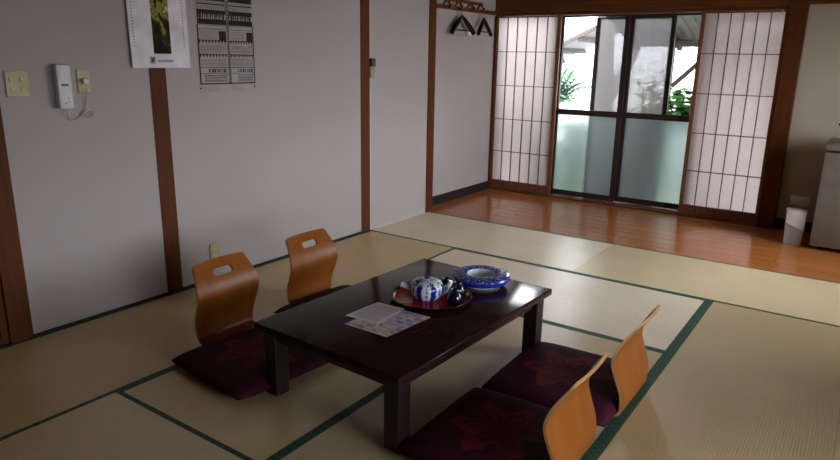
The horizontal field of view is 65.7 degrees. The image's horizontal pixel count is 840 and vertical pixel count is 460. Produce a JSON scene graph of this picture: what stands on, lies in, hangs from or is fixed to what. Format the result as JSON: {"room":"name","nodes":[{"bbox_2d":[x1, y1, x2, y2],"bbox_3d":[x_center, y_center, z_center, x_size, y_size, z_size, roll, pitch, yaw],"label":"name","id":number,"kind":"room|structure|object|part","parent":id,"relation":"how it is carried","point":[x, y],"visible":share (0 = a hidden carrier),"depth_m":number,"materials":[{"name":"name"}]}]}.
{"room":"traditional dwelling","nodes":[
{"label":"traditional dwelling","id":0,"kind":"room"},
{"bbox_2d":[0,0,360,333],"bbox_3d":[-1.285,-0.872,4.143,0.150,2.430,2.632,11,18,33],"label":"wall","id":1,"kind":"structure","parent":0,"point":[260,168],"depth_m":3.81,"materials":[{"name":"white paint"}]},
{"bbox_2d":[0,282,9,346],"bbox_3d":[-2.298,-0.306,2.719,0.052,2.030,0.820,11,18,33],"label":"door","id":2,"kind":"structure","parent":1,"relation":"in","point":[4,335],"depth_m":3.23,"materials":[{"name":"brown wood"}]},
{"bbox_2d":[3,71,29,96],"bbox_3d":[-1.919,-0.696,3.099,0.012,0.120,0.106,11,18,33],"label":"switch plate","id":3,"kind":"object","parent":1,"relation":"attached to","point":[16,82],"visible":1,"depth_m":3.10,"materials":[{"name":"beige plastic"}]},
{"bbox_2d":[0,107,33,343],"bbox_3d":[-2.061,-0.595,3.047,0.148,2.430,0.110,11,18,33],"label":"trim","id":4,"kind":"structure","parent":1,"relation":"attached to","point":[12,273],"depth_m":3.20,"materials":[{"name":"brown wood"}]},
{"bbox_2d":[51,64,73,108],"bbox_3d":[-1.788,-0.718,3.254,0.050,0.216,0.072,11,18,33],"label":"handset","id":5,"kind":"object","parent":1,"relation":"attached to","point":[61,76],"visible":1,"depth_m":3.24,"materials":[{"name":"white plastic"}]},
{"bbox_3d":[-1.768,-0.767,3.227,0.001,0.040,0.036,11,18,33],"label":"panel","id":6,"kind":"part","parent":5,"relation":"part of","materials":[{"name":"white plastic"}]},
{"bbox_2d":[76,69,90,92],"bbox_3d":[-1.726,-0.767,3.348,0.032,0.120,0.066,11,18,33],"label":"wall socket","id":7,"kind":"object","parent":1,"relation":"attached to","point":[82,75],"visible":1,"depth_m":3.34,"materials":[{"name":"beige plastic"}]},
{"bbox_2d":[67,83,92,120],"bbox_3d":[-1.748,-0.656,3.337,0.027,0.187,0.136,12,18,35],"label":"cord","id":8,"kind":"object","parent":7,"relation":"hanging from","point":[86,83],"visible":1,"depth_m":3.37,"materials":[{"name":"grey plastic"}]},
{"bbox_2d":[126,0,190,67],"bbox_3d":[-1.456,-1.188,3.623,0.014,0.553,0.375,11,18,33],"label":"wall calendar","id":9,"kind":"object","parent":1,"relation":"attached to","point":[158,29],"visible":1,"depth_m":3.64,"materials":[{"name":"grey paper"}]},
{"bbox_2d":[149,0,171,53],"bbox_3d":[-1.452,-1.200,3.625,0.005,0.420,0.112,11,18,33],"label":"photograph","id":10,"kind":"object","parent":9,"relation":"attached to","point":[160,14],"depth_m":3.64},
{"bbox_2d":[149,68,182,291],"bbox_3d":[-1.496,-0.780,3.723,0.014,2.400,0.105,11,18,33],"label":"trim","id":11,"kind":"structure","parent":1,"relation":"attached to","point":[157,76],"depth_m":3.84,"materials":[{"name":"brown wood"}]},
{"bbox_2d":[34,231,361,336],"bbox_3d":[-1.240,0.281,4.401,0.008,0.012,2.632,11,18,33],"label":"baseboard","id":12,"kind":"structure","parent":1,"relation":"attached to","point":[271,260],"depth_m":3.80,"materials":[{"name":"brown wood"}]},
{"bbox_2d":[209,243,219,258],"bbox_3d":[-1.333,0.145,4.221,0.010,0.116,0.070,11,18,33],"label":"power outlet","id":13,"kind":"object","parent":1,"relation":"attached to","point":[214,248],"visible":0.87,"depth_m":4.21,"materials":[{"name":"beige plastic"}]},
{"bbox_2d":[194,0,255,91],"bbox_3d":[-1.200,-1.191,4.035,0.009,0.645,0.440,11,18,33],"label":"printed poster","id":14,"kind":"object","parent":1,"relation":"attached to","point":[224,28],"visible":1,"depth_m":4.04,"materials":[{"name":"white paper"}]},
{"bbox_2d":[360,0,369,232],"bbox_3d":[-0.495,-1.145,5.230,0.146,2.430,0.110,11,18,33],"label":"trim","id":15,"kind":"structure","parent":1,"relation":"attached to","point":[364,4],"depth_m":5.23,"materials":[{"name":"brown wood"}]},
{"bbox_2d":[433,0,495,195],"bbox_3d":[0.415,-1.507,6.717,0.150,2.460,1.535,11,18,33],"label":"wall","id":16,"kind":"structure","parent":0,"point":[464,64],"depth_m":6.66,"materials":[{"name":"white paint"}]},
{"bbox_2d":[370,0,428,229],"bbox_3d":[-0.179,-1.051,5.628,0.067,2.005,0.848,11,18,33],"label":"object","id":17,"kind":"structure","parent":16,"relation":"in","point":[399,29],"depth_m":5.61,"materials":[{"name":"white paint"}]},
{"bbox_3d":[-0.388,-1.267,5.227,0.018,0.088,0.052,11,18,33],"label":"latch plate","id":18,"kind":"part","parent":17,"relation":"part of","materials":[{"name":"gold metal"}]},
{"bbox_2d":[425,0,436,212],"bbox_3d":[-0.003,-1.347,6.027,0.274,2.430,0.105,11,18,33],"label":"trim","id":19,"kind":"structure","parent":16,"relation":"attached to","point":[432,3],"depth_m":5.99,"materials":[{"name":"brown wood"}]},
{"bbox_2d":[432,181,487,205],"bbox_3d":[0.402,-0.385,6.874,0.015,0.090,1.290,11,18,33],"label":"baseboard","id":20,"kind":"structure","parent":16,"relation":"attached to","point":[458,193],"depth_m":6.88,"materials":[{"name":"brown wood"}]},
{"bbox_2d":[437,0,495,14],"bbox_3d":[0.454,-2.199,6.373,0.070,0.105,1.280,11,18,33],"label":"hook rail","id":21,"kind":"object","parent":16,"relation":"attached to","point":[450,6],"visible":0.9,"depth_m":6.41,"materials":[{"name":"brown wood"}]},
{"bbox_2d":[450,7,475,36],"bbox_3d":[0.415,-2.025,6.304,0.056,0.277,0.376,14,20,41],"label":"hanger","id":22,"kind":"object","parent":21,"relation":"hanging from","point":[455,25],"visible":1,"depth_m":6.30,"materials":[{"name":"black plastic"}]},
{"bbox_3d":[0.349,-1.976,6.253,0.051,0.186,0.197,11,18,33],"label":"arm","id":23,"kind":"part","parent":22,"relation":"part of","materials":[{"name":"black plastic"}]},
{"bbox_3d":[0.476,-2.007,6.377,0.056,0.186,0.196,14,20,41],"label":"arm","id":24,"kind":"part","parent":22,"relation":"part of","materials":[{"name":"black plastic"}]},
{"bbox_2d":[477,13,492,36],"bbox_3d":[0.663,-2.118,6.647,0.050,0.264,0.358,9,17,28],"label":"hanger","id":25,"kind":"object","parent":21,"relation":"hanging from","point":[483,21],"visible":1,"depth_m":6.64,"materials":[{"name":"black plastic"}]},
{"bbox_3d":[0.616,-2.062,6.587,0.043,0.183,0.188,6,16,20],"label":"arm","id":26,"kind":"part","parent":25,"relation":"part of","materials":[{"name":"black plastic"}]},
{"bbox_3d":[0.700,-2.098,6.732,0.044,0.183,0.188,11,18,33],"label":"arm","id":27,"kind":"part","parent":25,"relation":"part of","materials":[{"name":"black plastic"}]},
{"bbox_2d":[488,16,498,188],"bbox_3d":[0.807,-1.377,7.176,0.032,1.868,0.052,11,18,33],"label":"trim","id":28,"kind":"structure","parent":16,"relation":"attached to","point":[496,23],"depth_m":7.15,"materials":[{"name":"brown wood"}]},
{"bbox_2d":[559,18,565,106],"bbox_3d":[1.440,-1.297,6.916,0.030,1.843,0.150,11,18,33],"label":"trim","id":29,"kind":"structure","parent":16,"relation":"attached to","point":[565,18],"depth_m":6.84,"materials":[{"name":"brown wood"}]},
{"bbox_2d":[490,187,756,225],"bbox_3d":[1.971,-0.280,6.735,2.775,0.012,0.220,11,18,33],"label":"trim","id":30,"kind":"structure","parent":16,"relation":"attached to","point":[595,201],"depth_m":6.61,"materials":[{"name":"brown wood"}]},
{"bbox_2d":[492,15,562,194],"bbox_3d":[1.121,-1.334,7.016,0.734,1.854,0.030,11,18,33],"label":"screen","id":31,"kind":"object","parent":30,"relation":"on","point":[528,46],"visible":1,"depth_m":7.00,"materials":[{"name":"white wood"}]},
{"bbox_3d":[1.098,-0.486,7.246,0.682,0.095,0.028,11,18,33],"label":"rail","id":32,"kind":"part","parent":31,"relation":"part of","materials":[{"name":"brown wood"}]},
{"bbox_3d":[1.129,-2.225,6.787,0.682,0.014,0.028,11,18,33],"label":"rail","id":33,"kind":"part","parent":31,"relation":"part of","materials":[{"name":"brown wood"}]},
{"bbox_2d":[550,14,631,201],"bbox_3d":[1.732,-1.243,6.695,0.710,1.846,0.032,11,18,33],"label":"sliding glass door","id":34,"kind":"structure","parent":30,"relation":"on","point":[586,142],"depth_m":6.77,"materials":[{"name":"clear glass"}]},
{"bbox_3d":[1.716,-0.793,6.820,0.630,0.802,0.005,11,18,33],"label":"frosted pane","id":35,"kind":"part","parent":34,"relation":"part of","materials":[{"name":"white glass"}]},
{"bbox_2d":[589,16,677,114],"bbox_3d":[2.085,-1.191,6.555,0.780,1.830,0.016,11,18,33],"label":"window","id":36,"kind":"structure","parent":30,"relation":"on","point":[654,37],"depth_m":6.42,"materials":[{"name":"clear glass"}]},
{"bbox_2d":[614,13,701,209],"bbox_3d":[2.327,-1.140,6.344,0.725,1.846,0.032,11,18,33],"label":"sliding door","id":37,"kind":"structure","parent":30,"relation":"on","point":[652,147],"depth_m":6.46,"materials":[{"name":"clear glass"}]},
{"bbox_3d":[2.328,-0.687,6.458,0.645,0.802,0.005,11,18,33],"label":"frosted pane","id":38,"kind":"part","parent":37,"relation":"part of","materials":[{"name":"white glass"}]},
{"bbox_2d":[678,10,789,223],"bbox_3d":[2.808,-1.006,5.887,0.698,1.854,0.030,11,18,33],"label":"screen","id":39,"kind":"object","parent":30,"relation":"on","point":[740,53],"visible":0.96,"depth_m":5.88,"materials":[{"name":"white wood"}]},
{"bbox_3d":[2.795,-0.156,6.111,0.634,0.095,0.028,11,18,33],"label":"rail","id":40,"kind":"part","parent":39,"relation":"part of","materials":[{"name":"brown wood"}]},
{"bbox_3d":[2.825,-1.895,5.651,0.634,0.014,0.028,11,18,33],"label":"rail","id":41,"kind":"part","parent":39,"relation":"part of","materials":[{"name":"brown wood"}]},
{"bbox_2d":[430,189,839,282],"bbox_3d":[2.362,0.041,5.687,4.670,0.060,1.608,11,18,33],"label":"wooden floor","id":42,"kind":"structure","parent":0,"point":[725,242],"depth_m":5.70,"materials":[{"name":"brown wood"}]},
{"bbox_2d":[783,195,810,245],"bbox_3d":[3.079,-0.080,5.321,0.151,0.385,0.178,11,18,33],"label":"waste bin","id":43,"kind":"object","parent":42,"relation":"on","point":[797,212],"visible":1,"depth_m":5.28,"materials":[{"name":"white plastic"}]},
{"bbox_3d":[3.119,-0.238,5.335,0.144,0.085,0.037,11,18,33],"label":"lid","id":44,"kind":"part","parent":43,"relation":"part of","materials":[{"name":"brown plastic"}]},
{"bbox_2d":[809,138,839,249],"bbox_3d":[3.475,-0.265,5.148,0.540,0.845,0.532,11,18,33],"label":"refrigerator","id":45,"kind":"object","parent":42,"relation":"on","point":[825,231],"visible":1,"depth_m":5.06,"materials":[{"name":"metal"}]},
{"bbox_2d":[776,4,839,222],"bbox_3d":[3.982,-1.029,5.146,1.760,2.460,0.150,11,18,33],"label":"wall","id":46,"kind":"structure","parent":0,"point":[815,120],"depth_m":5.50,"materials":[{"name":"beige paint"}]},
{"bbox_2d":[756,0,809,228],"bbox_3d":[3.159,-1.193,5.595,0.135,2.400,0.150,11,18,33],"label":"wooden post","id":47,"kind":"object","parent":46,"relation":"attached to","point":[799,9],"depth_m":5.58,"materials":[{"name":"brown wood"}]},
{"bbox_2d":[774,218,811,232],"bbox_3d":[3.915,0.075,5.368,1.760,0.090,0.015,11,18,33],"label":"baseboard","id":48,"kind":"structure","parent":46,"relation":"attached to","point":[779,223],"depth_m":5.81,"materials":[{"name":"black"}]},
{"bbox_2d":[810,0,839,4],"bbox_3d":[3.935,-1.774,4.860,1.760,0.115,0.060,11,18,33],"label":"trim","id":49,"kind":"structure","parent":46,"relation":"attached to","point":[812,2],"depth_m":5.28,"materials":[{"name":"brown wood"}]},
{"bbox_3d":[-0.016,0.912,2.414,5.000,0.089,6.655,11,18,33],"label":"floor","id":50,"kind":"structure","parent":0,"visible":0},
{"bbox_2d":[0,390,253,459],"bbox_3d":[-1.197,0.878,2.226,0.912,0.030,0.919,11,18,33],"label":"mat","id":51,"kind":"object","parent":50,"relation":"on","point":[118,425],"visible":1,"depth_m":2.48,"materials":[{"name":"beige wicker"}]},
{"bbox_2d":[0,291,261,440],"bbox_3d":[-1.664,0.643,3.086,0.871,0.030,1.829,11,18,33],"label":"mat","id":52,"kind":"object","parent":50,"relation":"on","point":[45,377],"visible":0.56,"depth_m":3.13,"materials":[{"name":"beige wicker"}]},
{"bbox_2d":[192,252,258,345],"bbox_3d":[-0.862,0.377,3.273,0.473,0.414,0.388,11,18,33],"label":"chair","id":53,"kind":"object","parent":52,"relation":"on","point":[225,302],"visible":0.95,"depth_m":3.36,"materials":[{"name":"orange wood"}]},
{"bbox_3d":[-0.827,0.579,3.299,0.380,0.011,0.356,11,18,33],"label":"seat","id":54,"kind":"part","parent":53,"relation":"part of","materials":[{"name":"orange wood"}]},
{"bbox_2d":[171,328,327,400],"bbox_3d":[-0.773,0.595,3.094,0.564,0.064,0.600,13,19,39],"label":"floor cushion","id":55,"kind":"object","parent":53,"relation":"on","point":[234,365],"visible":0.77,"depth_m":2.97,"materials":[{"name":"red fabric"}]},
{"bbox_2d":[121,363,383,459],"bbox_3d":[-0.671,0.694,2.958,0.912,0.030,0.919,11,18,33],"label":"mat","id":56,"kind":"object","parent":50,"relation":"on","point":[264,425],"visible":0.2,"depth_m":2.73,"materials":[{"name":"beige wicker"}]},
{"bbox_2d":[180,230,455,318],"bbox_3d":[-0.609,0.273,4.554,0.871,0.030,1.859,11,18,33],"label":"mat","id":57,"kind":"object","parent":50,"relation":"on","point":[369,254],"visible":0.45,"depth_m":4.63,"materials":[{"name":"beige wicker"}]},
{"bbox_2d":[285,228,337,303],"bbox_3d":[-0.502,0.251,3.775,0.473,0.414,0.388,11,18,33],"label":"chair","id":58,"kind":"object","parent":57,"relation":"on","point":[312,268],"visible":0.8,"depth_m":3.86,"materials":[{"name":"orange wood"}]},
{"bbox_2d":[273,285,351,313],"bbox_3d":[-0.426,0.439,3.704,0.564,0.064,0.600,12,18,36],"label":"floor cushion","id":59,"kind":"object","parent":58,"relation":"on","point":[329,291],"visible":0.12,"depth_m":3.76,"materials":[{"name":"fabric"}]},
{"bbox_2d":[273,374,599,459],"bbox_3d":[-0.186,0.931,2.092,0.909,0.030,1.839,11,18,33],"label":"mat","id":60,"kind":"object","parent":50,"relation":"on","point":[358,434],"visible":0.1,"depth_m":2.59,"materials":[{"name":"beige wicker"}]},
{"bbox_2d":[543,353,608,459],"bbox_3d":[0.403,0.632,2.391,0.473,0.414,0.388,11,18,33],"label":"chair","id":61,"kind":"object","parent":60,"relation":"on","point":[569,428],"visible":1,"depth_m":2.27,"materials":[{"name":"orange wood"}]},
{"bbox_2d":[396,387,550,459],"bbox_3d":[0.303,0.779,2.466,0.564,0.064,0.600,11,18,32],"label":"floor cushion","id":62,"kind":"object","parent":61,"relation":"on","point":[482,423],"visible":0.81,"depth_m":2.44,"materials":[{"name":"red fabric"}]},
{"bbox_2d":[370,211,613,271],"bbox_3d":[0.567,0.070,5.399,1.809,0.030,0.909,11,18,33],"label":"mat","id":63,"kind":"object","parent":50,"relation":"on","point":[542,248],"visible":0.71,"depth_m":5.31,"materials":[{"name":"beige wicker"}]},
{"bbox_2d":[425,315,663,433],"bbox_3d":[0.229,0.582,3.443,1.822,0.030,0.924,11,18,33],"label":"mat","id":64,"kind":"object","parent":50,"relation":"on","point":[475,365],"visible":0.14,"depth_m":3.30,"materials":[{"name":"beige wicker"}]},
{"bbox_2d":[254,258,551,453],"bbox_3d":[-0.028,0.500,3.028,0.796,0.330,1.204,12,18,36],"label":"table","id":65,"kind":"object","parent":64,"relation":"on","point":[317,328],"visible":0.9,"depth_m":2.74,"materials":[{"name":"brown wood"}]},
{"bbox_3d":[-0.620,0.563,2.814,0.072,0.298,0.072,12,18,36],"label":"leg","id":66,"kind":"part","parent":65,"relation":"part of","materials":[{"name":"brown wood"}]},
{"bbox_2d":[345,310,429,336],"bbox_3d":[-0.137,0.389,2.793,0.252,0.001,0.280,11,18,33],"label":"leaflet","id":67,"kind":"object","parent":65,"relation":"on","point":[402,320],"visible":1,"depth_m":2.76,"materials":[{"name":"paper"}]},
{"bbox_2d":[345,302,403,323],"bbox_3d":[-0.191,0.364,2.876,0.176,0.001,0.220,11,18,33],"label":"printed sheet","id":68,"kind":"object","parent":67,"relation":"on","point":[376,313],"visible":1,"depth_m":2.87,"materials":[{"name":"white paper"}]},
{"bbox_2d":[353,304,397,321],"bbox_3d":[-0.192,0.364,2.876,0.129,0.001,0.170,11,18,33],"label":"print","id":69,"kind":"object","parent":68,"relation":"on","point":[374,312],"depth_m":2.87},
{"bbox_3d":[-0.085,0.676,2.423,0.072,0.298,0.072,12,18,36],"label":"leg","id":70,"kind":"part","parent":65,"relation":"part of","materials":[{"name":"brown wood"}]},
{"bbox_2d":[390,282,471,311],"bbox_3d":[0.053,0.311,3.056,0.386,0.024,0.386,11,18,33],"label":"serving tray","id":71,"kind":"object","parent":65,"relation":"on","point":[403,297],"visible":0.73,"depth_m":2.99,"materials":[{"name":"red paint"}]},
{"bbox_2d":[400,275,452,301],"bbox_3d":[0.028,0.266,3.040,0.206,0.108,0.161,-9,18,-33],"label":"teapot","id":72,"kind":"object","parent":71,"relation":"on","point":[426,288],"visible":1,"depth_m":2.99,"materials":[{"name":"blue ceramic"}]},
{"bbox_3d":[-0.064,0.262,3.042,0.060,0.043,0.031,1,15,2],"label":"handle","id":73,"kind":"part","parent":72,"relation":"part of","materials":[{"name":"white ceramic"}]},
{"bbox_3d":[0.032,0.236,3.032,0.141,0.023,0.141,1,15,2],"label":"lid","id":74,"kind":"part","parent":72,"relation":"part of","materials":[{"name":"ceramic"}]},
{"bbox_3d":[0.119,0.271,3.038,0.069,0.078,0.045,1,15,2],"label":"spout","id":75,"kind":"part","parent":72,"relation":"part of","materials":[{"name":"white ceramic"}]},
{"bbox_2d":[441,277,452,293],"bbox_3d":[0.125,0.264,3.137,0.077,0.065,0.077,11,18,33],"label":"teacup","id":76,"kind":"object","parent":71,"relation":"on","point":[445,280],"visible":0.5,"depth_m":3.11,"materials":[{"name":"blue ceramic"}]},
{"bbox_2d":[446,288,462,304],"bbox_3d":[0.160,0.302,2.994,0.077,0.065,0.077,11,18,33],"label":"teacup","id":77,"kind":"object","parent":71,"relation":"on","point":[454,296],"visible":1,"depth_m":2.97,"materials":[{"name":"blue ceramic"}]},
{"bbox_2d":[450,281,464,296],"bbox_3d":[0.178,0.278,3.088,0.077,0.065,0.077,11,18,33],"label":"teacup","id":78,"kind":"object","parent":71,"relation":"on","point":[456,284],"visible":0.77,"depth_m":3.07,"materials":[{"name":"blue ceramic"}]},
{"bbox_2d":[453,265,509,289],"bbox_3d":[0.309,0.242,3.276,0.290,0.055,0.290,11,18,33],"label":"ceramic bowl","id":79,"kind":"object","parent":65,"relation":"on","point":[482,277],"visible":0.96,"depth_m":3.22,"materials":[{"name":"blue ceramic"}]},
{"bbox_2d":[467,269,495,277],"bbox_3d":[0.309,0.230,3.273,0.144,0.027,0.144,11,18,33],"label":"basin","id":80,"kind":"object","parent":79,"relation":"in","point":[474,273],"depth_m":3.31,"materials":[{"name":"white ceramic"}]},
{"bbox_3d":[0.564,0.469,3.251,0.072,0.298,0.072,12,18,36],"label":"leg","id":81,"kind":"part","parent":65,"relation":"part of","materials":[{"name":"brown wood"}]},
{"bbox_2d":[611,305,660,416],"bbox_3d":[0.768,0.513,2.866,0.473,0.414,0.388,11,18,33],"label":"chair","id":82,"kind":"object","parent":64,"relation":"on","point":[629,362],"visible":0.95,"depth_m":2.72,"materials":[{"name":"orange wood"}]},
{"bbox_2d":[481,341,618,426],"bbox_3d":[0.659,0.660,2.940,0.564,0.064,0.600,11,18,32],"label":"floor cushion","id":83,"kind":"object","parent":82,"relation":"on","point":[542,373],"visible":0.66,"depth_m":2.86,"materials":[{"name":"red fabric"}]},
{"bbox_2d":[430,248,704,351],"bbox_3d":[0.761,0.395,4.183,1.822,0.030,0.934,11,18,33],"label":"mat","id":84,"kind":"object","parent":50,"relation":"on","point":[612,309],"visible":0.45,"depth_m":3.98,"materials":[{"name":"beige wicker"}]},
{"bbox_2d":[580,434,674,459],"bbox_3d":[0.566,1.078,1.588,0.924,0.030,1.839,11,18,33],"label":"mat","id":85,"kind":"object","parent":50,"relation":"on","point":[604,447],"visible":1,"depth_m":2.45,"materials":[{"name":"beige wicker"}]},
{"bbox_2d":[571,244,839,326],"bbox_3d":[2.052,0.359,4.405,1.809,0.030,0.909,11,18,33],"label":"mat","id":86,"kind":"object","parent":50,"relation":"on","point":[784,294],"visible":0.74,"depth_m":4.39,"materials":[{"name":"beige wicker"}]},
{"bbox_2d":[601,300,839,459],"bbox_3d":[1.624,0.707,3.060,0.924,0.030,1.859,11,18,33],"label":"mat","id":87,"kind":"object","parent":50,"relation":"on","point":[735,383],"visible":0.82,"depth_m":2.90,"materials":[{"name":"beige wicker"}]},
{"bbox_3d":[6.491,-1.147,11.903,32.000,0.100,13.480,11,18,33],"label":"ground","id":88,"kind":"structure","parent":0,"visible":0},
{"bbox_2d":[560,67,591,104],"bbox_3d":[1.611,-1.183,8.084,1.419,1.758,1.362,0,15,-3],"label":"palm","id":89,"kind":"object","parent":88,"relation":"on","point":[565,91],"visible":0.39,"depth_m":7.85,"materials":[{"name":"green plant"}]},
{"bbox_2d":[559,25,595,109],"bbox_3d":[2.237,-2.221,10.698,2.700,2.448,1.230,11,18,33],"label":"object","id":90,"kind":"object","parent":88,"relation":"on","point":[578,43],"visible":0.21,"depth_m":10.22,"materials":[{"name":"white"}]},
{"bbox_2d":[562,31,697,114],"bbox_3d":[3.979,-2.314,11.453,12.000,2.300,0.200,11,18,33],"label":"wall","id":91,"kind":"structure","parent":88,"relation":"on","point":[684,59],"depth_m":11.73,"materials":[{"name":"white paint"}]},
{"bbox_2d":[623,15,701,96],"bbox_3d":[3.381,-1.203,7.004,2.760,2.408,1.498,11,18,33],"label":"lean to","id":92,"kind":"object","parent":88,"relation":"on","point":[688,26],"visible":0.12,"depth_m":7.41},
{"bbox_3d":[2.928,-1.196,7.840,0.070,1.950,0.070,11,18,33],"label":"post","id":93,"kind":"part","parent":92,"relation":"part of","materials":[{"name":"white"}]},
{"bbox_2d":[667,88,691,115],"bbox_3d":[2.721,-0.737,6.920,0.846,1.530,0.880,11,18,33],"label":"shrub","id":94,"kind":"object","parent":88,"relation":"on","point":[682,109],"visible":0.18,"depth_m":6.67,"materials":[{"name":"green plant"}]},
{"bbox_2d":[689,50,696,104],"bbox_3d":[4.802,-1.361,8.589,2.400,1.950,0.200,11,18,33],"label":"wall","id":95,"kind":"structure","parent":88,"relation":"on","point":[695,56],"depth_m":9.00,"materials":[{"name":"white paint"}]},
{"bbox_3d":[2.089,-2.418,6.168,2.910,0.360,0.130,11,18,33],"label":"wall","id":96,"kind":"structure","parent":0,"visible":0},
{"bbox_2d":[495,0,790,16],"bbox_3d":[2.002,-2.178,6.231,2.775,0.140,0.225,11,18,33],"label":"trim","id":97,"kind":"structure","parent":96,"relation":"attached to","point":[502,6],"depth_m":6.21,"materials":[{"name":"brown wood"}]}
]}

